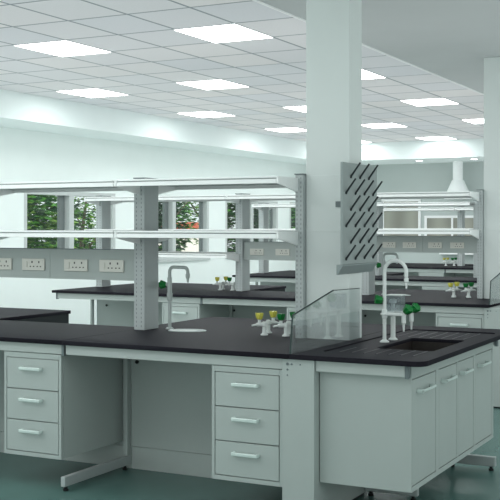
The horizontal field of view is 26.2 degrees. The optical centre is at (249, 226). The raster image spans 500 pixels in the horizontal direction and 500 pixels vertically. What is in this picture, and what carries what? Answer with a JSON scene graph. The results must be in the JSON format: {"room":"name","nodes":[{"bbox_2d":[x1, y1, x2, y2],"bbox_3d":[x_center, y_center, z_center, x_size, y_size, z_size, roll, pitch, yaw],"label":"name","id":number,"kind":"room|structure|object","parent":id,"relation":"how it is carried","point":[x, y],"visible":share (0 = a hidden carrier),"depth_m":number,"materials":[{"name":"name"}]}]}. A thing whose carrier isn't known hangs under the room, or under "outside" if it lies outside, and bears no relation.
{"room":"science laboratory","nodes":[
{"label":"science laboratory","id":0,"kind":"room"},
{"bbox_2d":[0,127,305,324],"bbox_3d":[-4.366,0.145,11.819,0.200,2.870,25.000,0,0,27],"label":"wall","id":1,"kind":"structure","parent":0,"point":[25,155],"depth_m":16.02,"materials":[{"name":"paint"}]},
{"bbox_2d":[24,192,114,248],"bbox_3d":[-2.584,0.035,15.237,0.230,1.070,2.130,0,0,27],"label":"window","id":2,"kind":"structure","parent":1,"relation":"in","point":[65,200],"depth_m":15.15,"materials":[{"name":"metal"}]},
{"bbox_2d":[0,89,305,162],"bbox_3d":[-4.366,-1.455,10.947,1.000,0.330,23.450,0,0,27],"label":"beam","id":3,"kind":"structure","parent":1,"relation":"attached to","point":[18,110],"depth_m":15.34,"materials":[{"name":"paint"}]},
{"bbox_2d":[158,201,209,262],"bbox_3d":[-1.293,0.035,17.739,0.230,1.070,2.200,0,0,27],"label":"window","id":4,"kind":"structure","parent":1,"relation":"in","point":[168,208],"depth_m":17.66,"materials":[{"name":"metal"}]},
{"bbox_2d":[225,201,277,258],"bbox_3d":[-0.020,0.035,20.205,0.230,1.070,2.150,0,0,27],"label":"window","id":5,"kind":"structure","parent":1,"relation":"in","point":[273,213],"depth_m":20.89,"materials":[{"name":"metal"}]},
{"bbox_2d":[0,0,499,142],"bbox_3d":[1.522,-1.664,8.836,13.400,0.112,25.100,0,0,27],"label":"ceiling","id":6,"kind":"structure","parent":0,"point":[145,62],"depth_m":10.40,"materials":[{"name":"tile"}]},
{"bbox_2d":[13,40,111,56],"bbox_3d":[-1.689,-1.616,9.745,0.571,0.008,0.704,0,0,27],"label":"recessed light","id":7,"kind":"object","parent":6,"relation":"in","point":[62,48],"visible":1,"depth_m":9.72,"materials":[{"name":"plastic"}]},
{"bbox_2d":[56,88,128,97],"bbox_3d":[-1.894,-1.616,12.968,0.571,0.008,0.704,0,0,27],"label":"recessed light","id":8,"kind":"object","parent":6,"relation":"in","point":[90,92],"visible":1,"depth_m":12.90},
{"bbox_2d":[178,111,235,117],"bbox_3d":[-0.624,-1.616,15.430,0.571,0.008,0.704,0,0,27],"label":"recessed light","id":9,"kind":"object","parent":6,"relation":"in","point":[202,114],"visible":1,"depth_m":15.42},
{"bbox_2d":[175,79,249,89],"bbox_3d":[-0.419,-1.616,12.207,0.571,0.008,0.704,0,0,27],"label":"recessed light","id":10,"kind":"object","parent":6,"relation":"in","point":[213,84],"visible":1,"depth_m":12.18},
{"bbox_2d":[173,23,273,42],"bbox_3d":[-0.213,-1.616,8.983,0.571,0.008,0.704,0,0,27],"label":"recessed light","id":11,"kind":"object","parent":6,"relation":"in","point":[231,32],"visible":1,"depth_m":8.97,"materials":[{"name":"plastic"}]},
{"bbox_2d":[266,127,305,131],"bbox_3d":[0.647,-1.616,17.891,0.571,0.008,0.704,0,0,27],"label":"recessed light","id":12,"kind":"object","parent":6,"relation":"in","point":[290,129],"visible":0.83,"depth_m":17.79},
{"bbox_2d":[252,0,483,94],"bbox_3d":[0.468,-1.610,8.451,0.030,0.016,23.450,0,0,27],"label":"trim","id":13,"kind":"structure","parent":6,"relation":"attached to","point":[257,1],"depth_m":9.93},
{"bbox_2d":[362,69,385,79],"bbox_3d":[1.057,-1.616,11.445,0.571,0.008,0.704,0,0,27],"label":"recessed light","id":14,"kind":"object","parent":6,"relation":"in","point":[366,74],"visible":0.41,"depth_m":11.45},
{"bbox_2d":[362,123,407,127],"bbox_3d":[2.122,-1.616,17.130,0.571,0.008,0.704,0,0,27],"label":"recessed light","id":15,"kind":"object","parent":6,"relation":"in","point":[375,125],"visible":0.83,"depth_m":17.10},
{"bbox_2d":[400,98,458,105],"bbox_3d":[2.327,-1.616,13.906,0.571,0.008,0.704,0,0,27],"label":"recessed light","id":16,"kind":"object","parent":6,"relation":"in","point":[430,101],"visible":1,"depth_m":13.84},
{"bbox_2d":[415,136,454,139],"bbox_3d":[3.393,-1.616,19.591,0.571,0.008,0.704,0,0,27],"label":"recessed light","id":17,"kind":"object","parent":6,"relation":"in","point":[434,137],"visible":1,"depth_m":19.61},
{"bbox_2d":[419,137,452,139],"bbox_3d":[3.393,-1.617,19.591,0.563,0.006,0.696,0,0,27],"label":"diffuser","id":18,"kind":"object","parent":17,"relation":"attached to","point":[424,138],"depth_m":19.61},
{"bbox_2d":[0,408,499,499],"bbox_3d":[1.522,1.630,8.836,13.400,0.100,25.100,0,0,27],"label":"floor","id":19,"kind":"structure","parent":0,"point":[22,477],"depth_m":6.60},
{"bbox_2d":[13,314,68,322],"bbox_3d":[-1.699,1.143,8.341,0.020,0.873,0.935,0,0,27],"label":"board","id":20,"kind":"object","parent":19,"relation":"on","point":[64,318],"visible":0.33,"depth_m":8.56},
{"bbox_2d":[0,307,70,320],"bbox_3d":[-2.518,0.694,8.770,1.880,0.027,0.963,0,0,27],"label":"countertop","id":21,"kind":"structure","parent":20,"relation":"on","point":[11,314],"depth_m":8.55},
{"bbox_2d":[0,350,131,467],"bbox_3d":[-1.431,1.146,7.382,1.465,0.868,0.034,0,0,27],"label":"panel","id":22,"kind":"object","parent":19,"relation":"on","point":[115,450],"visible":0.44,"depth_m":7.15,"materials":[{"name":"grey paint"}]},
{"bbox_2d":[61,359,130,490],"bbox_3d":[-0.957,1.180,6.729,0.036,0.800,0.706,0,0,27],"label":"frame","id":23,"kind":"object","parent":19,"relation":"on","point":[67,480],"visible":0.94,"depth_m":6.94,"materials":[{"name":"silver metal"}]},
{"bbox_2d":[97,300,162,326],"bbox_3d":[-0.975,1.146,11.760,1.700,0.868,0.034,0,0,27],"label":"panel","id":24,"kind":"object","parent":19,"relation":"on","point":[109,312],"visible":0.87,"depth_m":12.02,"materials":[{"name":"grey paint"}]},
{"bbox_2d":[52,286,294,300],"bbox_3d":[-0.473,0.694,11.246,3.244,0.027,0.953,0,0,27],"label":"countertop","id":25,"kind":"structure","parent":24,"relation":"on","point":[109,290],"depth_m":11.16,"materials":[{"name":"stone"}]},
{"bbox_2d":[96,196,110,286],"bbox_3d":[-1.677,0.162,12.296,0.090,1.036,0.183,0,0,27],"label":"post","id":26,"kind":"object","parent":25,"relation":"on","point":[103,212],"visible":0.55,"depth_m":12.23,"materials":[{"name":"grey metal"}]},
{"bbox_2d":[84,229,226,230],"bbox_3d":[-0.884,0.069,11.887,1.791,0.090,0.740,0,0,27],"label":"shelf","id":27,"kind":"object","parent":26,"relation":"attached to","point":[84,229],"visible":0.23,"depth_m":11.44,"materials":[{"name":"metal"}]},
{"bbox_2d":[84,195,228,205],"bbox_3d":[-0.884,-0.287,11.887,1.791,0.090,0.740,0,0,27],"label":"shelf","id":28,"kind":"object","parent":26,"relation":"attached to","point":[194,198],"visible":0.8,"depth_m":11.76,"materials":[{"name":"metal"}]},
{"bbox_2d":[158,251,238,261],"bbox_3d":[-0.877,0.325,11.883,1.806,0.090,0.740,0,0,27],"label":"shelf","id":29,"kind":"object","parent":26,"relation":"attached to","point":[233,256],"visible":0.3,"depth_m":11.38,"materials":[{"name":"metal"}]},
{"bbox_2d":[56,293,202,304],"bbox_3d":[-1.279,0.742,11.182,1.810,0.069,0.038,0,0,27],"label":"rail","id":30,"kind":"object","parent":25,"relation":"attached to","point":[58,295],"visible":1,"depth_m":11.22,"materials":[{"name":"metal"}]},
{"bbox_2d":[162,302,228,323],"bbox_3d":[-0.560,1.056,11.148,0.438,0.698,0.691,0,0,27],"label":"drawer unit","id":31,"kind":"object","parent":25,"relation":"attached to","point":[179,311],"visible":0.34,"depth_m":10.90,"materials":[{"name":"grey paint"}]},
{"bbox_2d":[235,193,249,290],"bbox_3d":[-0.078,0.162,11.471,0.090,1.036,0.183,0,0,27],"label":"post","id":32,"kind":"object","parent":25,"relation":"on","point":[242,209],"visible":0.85,"depth_m":11.40,"materials":[{"name":"grey metal"}]},
{"bbox_2d":[226,194,294,203],"bbox_3d":[0.549,-0.287,11.147,1.416,0.090,0.740,0,0,27],"label":"shelf","id":33,"kind":"object","parent":32,"relation":"attached to","point":[259,197],"visible":0.56,"depth_m":11.03,"materials":[{"name":"metal"}]},
{"bbox_2d":[226,229,294,230],"bbox_3d":[0.549,0.069,11.147,1.416,0.090,0.740,0,0,27],"label":"shelf","id":34,"kind":"object","parent":32,"relation":"attached to","point":[227,229],"visible":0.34,"depth_m":10.96,"materials":[{"name":"metal"}]},
{"bbox_2d":[244,242,294,260],"bbox_3d":[0.544,0.252,11.123,1.336,0.193,0.096,0,0,27],"label":"panel","id":35,"kind":"object","parent":32,"relation":"attached to","point":[252,250],"visible":0.48,"depth_m":11.26,"materials":[{"name":"grey paint"}]},
{"bbox_2d":[203,298,294,306],"bbox_3d":[0.150,0.742,10.445,1.393,0.069,0.038,0,0,27],"label":"rail","id":36,"kind":"object","parent":25,"relation":"attached to","point":[275,303],"visible":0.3,"depth_m":10.51,"materials":[{"name":"metal"}]},
{"bbox_2d":[132,359,211,477],"bbox_3d":[-0.145,1.146,6.718,1.410,0.868,0.034,0,0,27],"label":"panel","id":37,"kind":"object","parent":19,"relation":"on","point":[172,401],"visible":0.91,"depth_m":6.90,"materials":[{"name":"grey paint"}]},
{"bbox_2d":[233,305,286,319],"bbox_3d":[0.449,1.146,11.025,1.465,0.868,0.034,0,0,27],"label":"panel","id":38,"kind":"object","parent":19,"relation":"on","point":[239,311],"visible":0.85,"depth_m":11.23,"materials":[{"name":"grey paint"}]},
{"bbox_2d":[260,282,294,291],"bbox_3d":[0.906,1.146,15.403,1.700,0.868,0.034,0,0,27],"label":"panel","id":39,"kind":"object","parent":19,"relation":"on","point":[290,287],"visible":0.02,"depth_m":15.61,"materials":[{"name":"grey paint"}]},
{"bbox_2d":[282,359,364,499],"bbox_3d":[0.425,1.143,6.069,0.188,0.873,0.744,0,0,27],"label":"end panel","id":40,"kind":"object","parent":19,"relation":"on","point":[300,378],"visible":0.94,"depth_m":5.75,"materials":[{"name":"grey paint"}]},
{"bbox_2d":[62,317,405,358],"bbox_3d":[-0.042,0.694,6.954,1.546,0.027,1.920,0,0,27],"label":"countertop","id":41,"kind":"structure","parent":40,"relation":"on","point":[230,336],"depth_m":6.50,"materials":[{"name":"stone"}]},
{"bbox_2d":[133,177,158,329],"bbox_3d":[-0.692,0.177,7.174,0.090,1.006,0.183,0,0,27],"label":"post","id":42,"kind":"object","parent":41,"relation":"on","point":[146,203],"visible":0.91,"depth_m":7.11,"materials":[{"name":"grey metal"}]},
{"bbox_2d":[66,345,281,368],"bbox_3d":[-0.459,0.738,6.145,1.446,0.061,0.030,0,0,27],"label":"rail","id":43,"kind":"object","parent":41,"relation":"attached to","point":[273,363],"visible":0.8,"depth_m":6.11,"materials":[{"name":"metal"}]},
{"bbox_2d":[159,265,189,328],"bbox_3d":[-0.498,0.468,7.144,0.226,0.424,0.052,0,0,27],"label":"tap","id":44,"kind":"object","parent":41,"relation":"on","point":[162,284],"visible":1,"depth_m":7.15,"materials":[{"name":"white metal"}]},
{"bbox_2d":[168,329,205,331],"bbox_3d":[-0.411,0.677,7.032,0.256,0.006,0.184,0,0,10],"label":"sink","id":45,"kind":"object","parent":41,"relation":"on","point":[171,330],"visible":1,"depth_m":7.05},
{"bbox_2d":[212,365,281,486],"bbox_3d":[0.123,1.056,6.182,0.438,0.698,0.691,0,0,27],"label":"drawer unit","id":46,"kind":"object","parent":41,"relation":"attached to","point":[246,401],"visible":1,"depth_m":5.90,"materials":[{"name":"grey paint"}]},
{"bbox_2d":[252,313,267,334],"bbox_3d":[0.062,0.610,6.757,0.106,0.139,0.055,0,0,-20],"label":"tap","id":47,"kind":"object","parent":41,"relation":"on","point":[259,316],"visible":1,"depth_m":6.75,"materials":[{"name":"white metal"}]},
{"bbox_2d":[266,311,278,332],"bbox_3d":[0.147,0.610,6.903,0.106,0.139,0.055,0,0,-20],"label":"tap","id":48,"kind":"object","parent":41,"relation":"on","point":[273,314],"visible":0.95,"depth_m":6.89,"materials":[{"name":"white metal"}]},
{"bbox_2d":[273,314,289,336],"bbox_3d":[0.195,0.610,6.688,0.106,0.139,0.055,0,0,-20],"label":"tap","id":49,"kind":"object","parent":41,"relation":"on","point":[280,317],"visible":1,"depth_m":6.68,"materials":[{"name":"white metal"}]},
{"bbox_2d":[294,173,305,337],"bbox_3d":[0.340,0.177,6.641,0.060,1.006,0.183,0,0,27],"label":"post","id":50,"kind":"object","parent":41,"relation":"on","point":[300,196],"visible":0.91,"depth_m":6.57,"materials":[{"name":"grey metal"}]},
{"bbox_2d":[114,176,297,194],"bbox_3d":[-0.179,-0.257,6.909,1.159,0.090,0.740,0,0,27],"label":"shelf","id":51,"kind":"object","parent":50,"relation":"attached to","point":[165,185],"visible":0.77,"depth_m":6.69,"materials":[{"name":"metal"}]},
{"bbox_2d":[114,230,297,245],"bbox_3d":[-0.179,0.069,6.909,1.159,0.090,0.740,0,0,27],"label":"shelf","id":52,"kind":"object","parent":50,"relation":"attached to","point":[291,237],"visible":0.77,"depth_m":6.55,"materials":[{"name":"metal"}]},
{"bbox_2d":[306,0,361,339],"bbox_3d":[0.516,-0.014,6.610,0.286,3.188,0.208,0,0,27],"label":"column","id":53,"kind":"structure","parent":19,"relation":"on","point":[333,27],"depth_m":6.53,"materials":[{"name":"paint"}]},
{"bbox_2d":[335,162,382,274],"bbox_3d":[0.642,-0.051,6.519,0.191,0.663,0.565,0,0,27],"label":"drying rack","id":54,"kind":"object","parent":53,"relation":"attached to","point":[357,204],"visible":1,"depth_m":6.46,"materials":[{"name":"plastic"}]},
{"bbox_2d":[336,262,376,274],"bbox_3d":[0.651,0.251,6.515,0.039,0.059,0.565,0,0,27],"label":"drip tray","id":55,"kind":"object","parent":54,"relation":"on","point":[345,267],"depth_m":6.45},
{"bbox_2d":[365,488,418,499],"bbox_3d":[0.827,1.473,6.269,0.320,0.214,0.038,0,0,27],"label":"frame","id":56,"kind":"object","parent":19,"relation":"on","point":[415,493],"visible":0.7,"depth_m":6.24,"materials":[{"name":"silver metal"}]},
{"bbox_2d":[362,310,435,325],"bbox_3d":[1.735,1.146,10.361,1.410,0.868,0.034,0,0,27],"label":"panel","id":57,"kind":"object","parent":19,"relation":"on","point":[368,316],"visible":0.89,"depth_m":10.50,"materials":[{"name":"grey paint"}]},
{"bbox_2d":[375,285,473,291],"bbox_3d":[2.330,1.146,14.668,1.465,0.868,0.034,0,0,27],"label":"panel","id":58,"kind":"object","parent":19,"relation":"on","point":[377,287],"visible":0.02,"depth_m":14.84,"materials":[{"name":"grey paint"}]},
{"bbox_2d":[451,454,495,470],"bbox_3d":[1.361,1.473,7.085,0.520,0.214,0.038,0,0,27],"label":"frame","id":59,"kind":"object","parent":19,"relation":"on","point":[473,459],"visible":0.47,"depth_m":7.00,"materials":[{"name":"silver metal"}]},
{"bbox_2d":[320,342,492,492],"bbox_3d":[0.992,1.037,6.356,0.548,0.658,1.635,0,0,27],"label":"base cabinet","id":60,"kind":"object","parent":59,"relation":"on","point":[399,434],"visible":0.9,"depth_m":5.70,"materials":[{"name":"metal"}]},
{"bbox_2d":[289,325,499,366],"bbox_3d":[0.981,0.694,6.426,0.750,0.027,1.920,0,0,27],"label":"countertop","id":61,"kind":"structure","parent":60,"relation":"on","point":[367,349],"depth_m":6.10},
{"bbox_2d":[289,288,359,353],"bbox_3d":[0.440,0.521,6.154,0.011,0.318,0.930,0,0,29],"label":"screen","id":62,"kind":"object","parent":61,"relation":"on","point":[351,288],"visible":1,"depth_m":5.88,"materials":[{"name":"glass"}]},
{"bbox_2d":[316,361,409,378],"bbox_3d":[0.584,0.742,5.607,0.515,0.069,0.038,0,0,27],"label":"rail","id":63,"kind":"object","parent":61,"relation":"attached to","point":[321,366],"visible":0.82,"depth_m":5.59,"materials":[{"name":"metal"}]},
{"bbox_2d":[374,259,420,342],"bbox_3d":[0.890,0.437,6.453,0.243,0.499,0.259,0,0,27],"label":"tap","id":64,"kind":"object","parent":61,"relation":"on","point":[409,310],"visible":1,"depth_m":6.40,"materials":[{"name":"white metal"}]},
{"bbox_2d":[386,341,456,350],"bbox_3d":[1.006,0.814,6.300,0.355,0.213,0.656,0,0,27],"label":"sink basin","id":65,"kind":"object","parent":61,"relation":"in","point":[412,345],"visible":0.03,"depth_m":6.61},
{"bbox_2d":[484,57,499,298],"bbox_3d":[2.397,-0.014,10.254,0.286,3.188,0.208,0,0,27],"label":"column","id":66,"kind":"structure","parent":19,"relation":"on","point":[491,65],"depth_m":10.19,"materials":[{"name":"paint"}]},
{"bbox_2d":[484,305,499,407],"bbox_3d":[2.305,1.143,9.712,0.188,0.873,0.744,0,0,27],"label":"end panel","id":67,"kind":"object","parent":19,"relation":"on","point":[492,314],"visible":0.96,"depth_m":9.38,"materials":[{"name":"grey paint"}]},
{"bbox_2d":[362,289,499,307],"bbox_3d":[1.838,0.694,10.597,1.546,0.027,1.920,0,0,27],"label":"countertop","id":68,"kind":"structure","parent":67,"relation":"on","point":[422,297],"depth_m":10.08,"materials":[{"name":"stone"}]},
{"bbox_2d":[362,267,374,294],"bbox_3d":[1.189,0.162,10.817,0.090,1.036,0.183,0,0,27],"label":"post","id":69,"kind":"object","parent":68,"relation":"on","point":[368,278],"visible":0.21,"depth_m":10.74,"materials":[{"name":"grey metal"}]},
{"bbox_2d":[377,236,476,252],"bbox_3d":[1.700,0.169,10.528,1.085,0.162,0.094,0,0,27],"label":"rail","id":70,"kind":"object","parent":69,"relation":"attached to","point":[415,244],"visible":0.98,"depth_m":10.47,"materials":[{"name":"metal"}]},
{"bbox_2d":[376,252,398,294],"bbox_3d":[1.383,0.468,10.787,0.226,0.424,0.052,0,0,27],"label":"tap","id":71,"kind":"object","parent":68,"relation":"on","point":[378,265],"visible":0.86,"depth_m":10.79,"materials":[{"name":"white metal"}]},
{"bbox_2d":[362,304,483,313],"bbox_3d":[1.422,0.738,9.788,1.446,0.061,0.030,0,0,27],"label":"rail","id":72,"kind":"object","parent":68,"relation":"attached to","point":[436,309],"visible":0.44,"depth_m":9.64,"materials":[{"name":"metal"}]},
{"bbox_2d":[436,313,483,327],"bbox_3d":[2.003,1.056,9.825,0.438,0.698,0.691,0,0,27],"label":"drawer cabinet","id":73,"kind":"object","parent":68,"relation":"attached to","point":[442,319],"visible":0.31,"depth_m":9.54,"materials":[{"name":"grey paint"}]},
{"bbox_2d":[477,189,483,298],"bbox_3d":[2.220,0.162,10.285,0.060,1.036,0.183,0,0,27],"label":"post","id":74,"kind":"object","parent":68,"relation":"on","point":[480,205],"visible":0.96,"depth_m":10.21,"materials":[{"name":"grey metal"}]},
{"bbox_2d":[377,191,478,201],"bbox_3d":[1.701,-0.287,10.553,1.159,0.090,0.740,0,0,27],"label":"shelf","id":75,"kind":"object","parent":74,"relation":"attached to","point":[452,194],"visible":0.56,"depth_m":10.23,"materials":[{"name":"metal"}]},
{"bbox_2d":[377,229,478,238],"bbox_3d":[1.701,0.069,10.553,1.159,0.090,0.740,0,0,27],"label":"shelf","id":76,"kind":"object","parent":74,"relation":"attached to","point":[474,232],"visible":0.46,"depth_m":10.19,"materials":[{"name":"metal"}]},
{"bbox_3d":[0.182,1.143,11.984,0.020,0.873,0.935,0,0,27],"label":"board","id":77,"kind":"object","parent":19,"relation":"on","visible":0},
{"bbox_2d":[111,282,285,290],"bbox_3d":[-0.637,0.694,12.414,1.880,0.027,0.963,0,0,27],"label":"countertop","id":78,"kind":"structure","parent":77,"relation":"on","point":[174,285],"depth_m":12.29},
{"bbox_3d":[2.062,1.143,15.627,0.020,0.873,0.935,0,0,27],"label":"board","id":79,"kind":"object","parent":19,"relation":"on","visible":0},
{"bbox_2d":[269,270,403,274],"bbox_3d":[1.243,0.694,16.057,1.880,0.027,0.963,0,0,27],"label":"countertop","id":80,"kind":"structure","parent":79,"relation":"on","point":[287,271],"depth_m":16.07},
{"bbox_3d":[3.884,1.056,13.468,0.438,0.698,0.691,0,0,27],"label":"cabinet","id":81,"kind":"object","parent":19,"relation":"on","visible":0},
{"bbox_2d":[456,278,476,282],"bbox_3d":[3.719,0.694,14.241,1.546,0.027,1.920,0,0,27],"label":"countertop","id":82,"kind":"structure","parent":81,"relation":"on","point":[468,280],"depth_m":13.68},
{"bbox_2d":[473,200,476,277],"bbox_3d":[3.069,0.162,14.460,0.090,1.036,0.183,0,0,27],"label":"post","id":83,"kind":"object","parent":82,"relation":"on","point":[474,201],"visible":0.38,"depth_m":14.39,"materials":[{"name":"grey metal"}]},
{"bbox_3d":[3.943,1.143,19.271,0.020,0.873,0.935,0,0,27],"label":"board","id":84,"kind":"object","parent":19,"relation":"on","visible":0},
{"bbox_2d":[390,263,472,265],"bbox_3d":[3.123,0.694,19.700,1.880,0.027,0.963,0,0,27],"label":"countertop","id":85,"kind":"structure","parent":84,"relation":"on","point":[391,263],"depth_m":19.50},
{"bbox_2d":[369,162,483,263],"bbox_3d":[7.267,0.145,19.966,13.400,2.870,0.150,0,0,27],"label":"wall","id":86,"kind":"structure","parent":0,"point":[423,177],"depth_m":21.77,"materials":[{"name":"paint"}]},
{"bbox_2d":[288,139,483,164],"bbox_3d":[6.900,-1.455,19.255,13.400,0.330,1.650,0,0,27],"label":"trim","id":87,"kind":"structure","parent":86,"relation":"attached to","point":[434,151],"depth_m":20.31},
{"bbox_2d":[381,199,420,235],"bbox_3d":[3.093,-0.060,22.019,0.840,1.020,0.030,0,0,27],"label":"window","id":88,"kind":"structure","parent":86,"relation":"in","point":[391,219],"depth_m":22.02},
{"bbox_2d":[424,215,472,235],"bbox_3d":[4.049,0.110,21.526,1.150,0.680,0.030,0,0,27],"label":"window","id":89,"kind":"structure","parent":86,"relation":"in","point":[429,221],"depth_m":21.59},
{"bbox_2d":[444,161,471,198],"bbox_3d":[4.086,-0.920,21.129,0.540,0.740,0.540,0,0,27],"label":"extraction hood","id":90,"kind":"object","parent":86,"relation":"attached to","point":[457,184],"visible":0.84,"depth_m":21.03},
{"bbox_2d":[419,272,454,276],"bbox_3d":[3.201,1.056,18.435,0.438,0.698,0.691,0,0,27],"label":"base cabinet","id":91,"kind":"object","parent":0,"point":[420,273],"visible":0.13,"depth_m":18.21,"materials":[{"name":"metal"}]},
{"bbox_2d":[387,265,472,269],"bbox_3d":[3.288,0.694,18.533,3.244,0.027,0.953,0,0,27],"label":"countertop","id":92,"kind":"structure","parent":91,"relation":"on","point":[389,266],"depth_m":18.37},
{"bbox_2d":[386,268,445,272],"bbox_3d":[2.482,0.742,18.469,1.810,0.069,0.038,0,0,27],"label":"rail","id":93,"kind":"object","parent":92,"relation":"attached to","point":[388,269],"visible":0.53,"depth_m":18.27,"materials":[{"name":"metal"}]},
{"bbox_2d":[457,206,464,265],"bbox_3d":[3.683,0.162,18.757,0.090,1.036,0.183,0,0,27],"label":"post","id":94,"kind":"object","parent":92,"relation":"on","point":[460,216],"visible":0.64,"depth_m":18.69,"materials":[{"name":"grey metal"}]},
{"bbox_2d":[383,208,454,210],"bbox_3d":[2.877,-0.287,19.174,1.791,0.090,0.740,0,0,27],"label":"shelf","id":95,"kind":"object","parent":94,"relation":"attached to","point":[384,209],"visible":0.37,"depth_m":18.83,"materials":[{"name":"metal"}]},
{"bbox_3d":[-2.441,1.056,7.505,0.438,0.698,0.691,0,0,27],"label":"cabinet","id":96,"kind":"object","parent":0,"visible":0},
{"bbox_2d":[0,320,133,344],"bbox_3d":[-2.353,0.694,7.603,3.244,0.027,0.953,0,0,27],"label":"countertop","id":97,"kind":"structure","parent":96,"relation":"on","point":[10,331],"depth_m":7.00,"materials":[{"name":"stone"}]},
{"bbox_2d":[0,341,65,355],"bbox_3d":[-1.731,0.742,6.801,1.393,0.069,0.038,0,0,27],"label":"rail","id":98,"kind":"object","parent":97,"relation":"attached to","point":[6,346],"visible":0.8,"depth_m":6.58,"materials":[{"name":"metal"}]},
{"bbox_2d":[4,351,121,459],"bbox_3d":[-1.192,1.056,6.861,0.438,0.698,0.691,0,0,27],"label":"drawer unit","id":99,"kind":"object","parent":97,"relation":"attached to","point":[56,406],"visible":0.98,"depth_m":6.62,"materials":[{"name":"grey paint"}]},
{"bbox_3d":[-1.958,0.177,7.827,0.090,1.006,0.183,0,0,27],"label":"post","id":100,"kind":"object","parent":97,"relation":"on","visible":0},
{"bbox_2d":[0,180,125,195],"bbox_3d":[-1.332,-0.257,7.504,1.416,0.090,0.740,0,0,27],"label":"shelf","id":101,"kind":"object","parent":100,"relation":"attached to","point":[6,188],"visible":0.86,"depth_m":7.21,"materials":[{"name":"metal"}]},
{"bbox_2d":[0,248,133,280],"bbox_3d":[-1.337,0.254,7.479,1.336,0.208,0.099,0,0,27],"label":"panel","id":102,"kind":"object","parent":100,"relation":"attached to","point":[51,263],"visible":1,"depth_m":7.40,"materials":[{"name":"grey paint"}]},
{"bbox_2d":[0,230,172,239],"bbox_3d":[-1.332,0.069,7.504,1.416,0.090,0.740,0,0,27],"label":"shelf","id":103,"kind":"object","parent":100,"relation":"attached to","point":[4,234],"visible":0.8,"depth_m":7.10,"materials":[{"name":"metal"}]},
{"bbox_3d":[1.320,1.056,14.792,0.438,0.698,0.691,0,0,27],"label":"cabinet","id":104,"kind":"object","parent":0,"visible":0},
{"bbox_2d":[232,273,472,281],"bbox_3d":[1.407,0.694,14.889,3.244,0.027,0.953,0,0,27],"label":"countertop","id":105,"kind":"structure","parent":104,"relation":"on","point":[256,275],"depth_m":14.48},
{"bbox_2d":[259,203,268,272],"bbox_3d":[0.203,0.162,15.940,0.090,1.036,0.183,0,0,27],"label":"post","id":106,"kind":"object","parent":105,"relation":"on","point":[264,214],"visible":0.63,"depth_m":15.87,"materials":[{"name":"grey metal"}]},
{"bbox_2d":[252,204,294,210],"bbox_3d":[0.996,-0.287,15.530,1.791,0.090,0.740,0,0,27],"label":"shelf","id":107,"kind":"object","parent":106,"relation":"attached to","point":[257,206],"visible":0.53,"depth_m":15.52,"materials":[{"name":"metal"}]},
{"bbox_2d":[235,277,294,282],"bbox_3d":[0.602,0.742,14.825,1.810,0.069,0.038,0,0,27],"label":"rail","id":108,"kind":"object","parent":105,"relation":"attached to","point":[252,279],"visible":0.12,"depth_m":14.96,"materials":[{"name":"metal"}]},
{"bbox_2d":[375,202,382,275],"bbox_3d":[1.803,0.162,15.114,0.090,1.036,0.183,0,0,27],"label":"post","id":109,"kind":"object","parent":105,"relation":"on","point":[378,271],"visible":0.29,"depth_m":15.04,"materials":[{"name":"grey metal"}]},
{"bbox_2d":[377,202,474,208],"bbox_3d":[2.429,-0.287,14.791,1.416,0.090,0.740,0,0,27],"label":"shelf","id":110,"kind":"object","parent":109,"relation":"attached to","point":[403,204],"visible":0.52,"depth_m":14.52,"materials":[{"name":"metal"}]},
{"bbox_2d":[375,280,455,287],"bbox_3d":[2.030,0.742,14.088,1.393,0.069,0.038,0,0,27],"label":"rail","id":111,"kind":"object","parent":105,"relation":"attached to","point":[377,282],"visible":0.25,"depth_m":14.00,"materials":[{"name":"metal"}]},
{"bbox_2d":[422,286,468,290],"bbox_3d":[2.569,1.056,14.147,0.438,0.698,0.691,0,0,27],"label":"drawer cabinet","id":112,"kind":"object","parent":105,"relation":"attached to","point":[423,287],"visible":0.06,"depth_m":13.92,"materials":[{"name":"metal"}]},
{"label":"outside","id":113,"kind":"structure","parent":0,"visible":0},
{"bbox_3d":[-17.076,2.130,42.574,50.600,0.100,80.000,0,0,27],"label":"ground","id":114,"kind":"structure","parent":113,"visible":0},
{"bbox_2d":[27,194,81,247],"bbox_3d":[-4.750,-0.056,20.772,3.144,4.279,3.084,0,0,9],"label":"tree","id":115,"kind":"object","parent":114,"relation":"on","point":[41,219],"visible":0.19,"depth_m":20.20,"materials":[{"name":"green plant"}]},
{"bbox_2d":[40,206,95,248],"bbox_3d":[-4.997,1.515,30.015,2.461,4.240,2.415,0,0,32],"label":"tree","id":116,"kind":"object","parent":114,"relation":"on","point":[78,224],"visible":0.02,"depth_m":29.83,"materials":[{"name":"green plant"}]},
{"bbox_2d":[45,196,95,248],"bbox_3d":[-3.562,0.519,22.543,1.738,3.128,1.665,0,0,27],"label":"tree","id":117,"kind":"object","parent":114,"relation":"on","point":[84,215],"visible":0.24,"depth_m":22.50,"materials":[{"name":"green plant"}]},
{"bbox_2d":[158,202,193,251],"bbox_3d":[-2.400,0.178,24.973,1.969,3.811,1.932,0,0,-42],"label":"tree","id":118,"kind":"object","parent":114,"relation":"on","point":[179,241],"visible":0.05,"depth_m":24.80,"materials":[{"name":"green plant"}]},
{"bbox_2d":[158,222,198,251],"bbox_3d":[-2.651,0.940,44.356,2.000,2.280,1.600,0,0,27],"label":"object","id":119,"kind":"object","parent":114,"relation":"on","point":[190,247],"visible":0.02,"depth_m":43.48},
{"bbox_2d":[176,202,229,244],"bbox_3d":[-1.528,-0.257,33.043,2.375,4.679,2.298,0,0,-33],"label":"tree","id":120,"kind":"object","parent":114,"relation":"on","point":[195,212],"visible":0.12,"depth_m":32.74,"materials":[{"name":"green plant"}]},
{"bbox_2d":[227,203,294,251],"bbox_3d":[0.281,-0.035,29.316,2.461,4.240,2.415,0,0,3],"label":"tree","id":121,"kind":"object","parent":114,"relation":"on","point":[230,208],"visible":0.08,"depth_m":28.79,"materials":[{"name":"green plant"}]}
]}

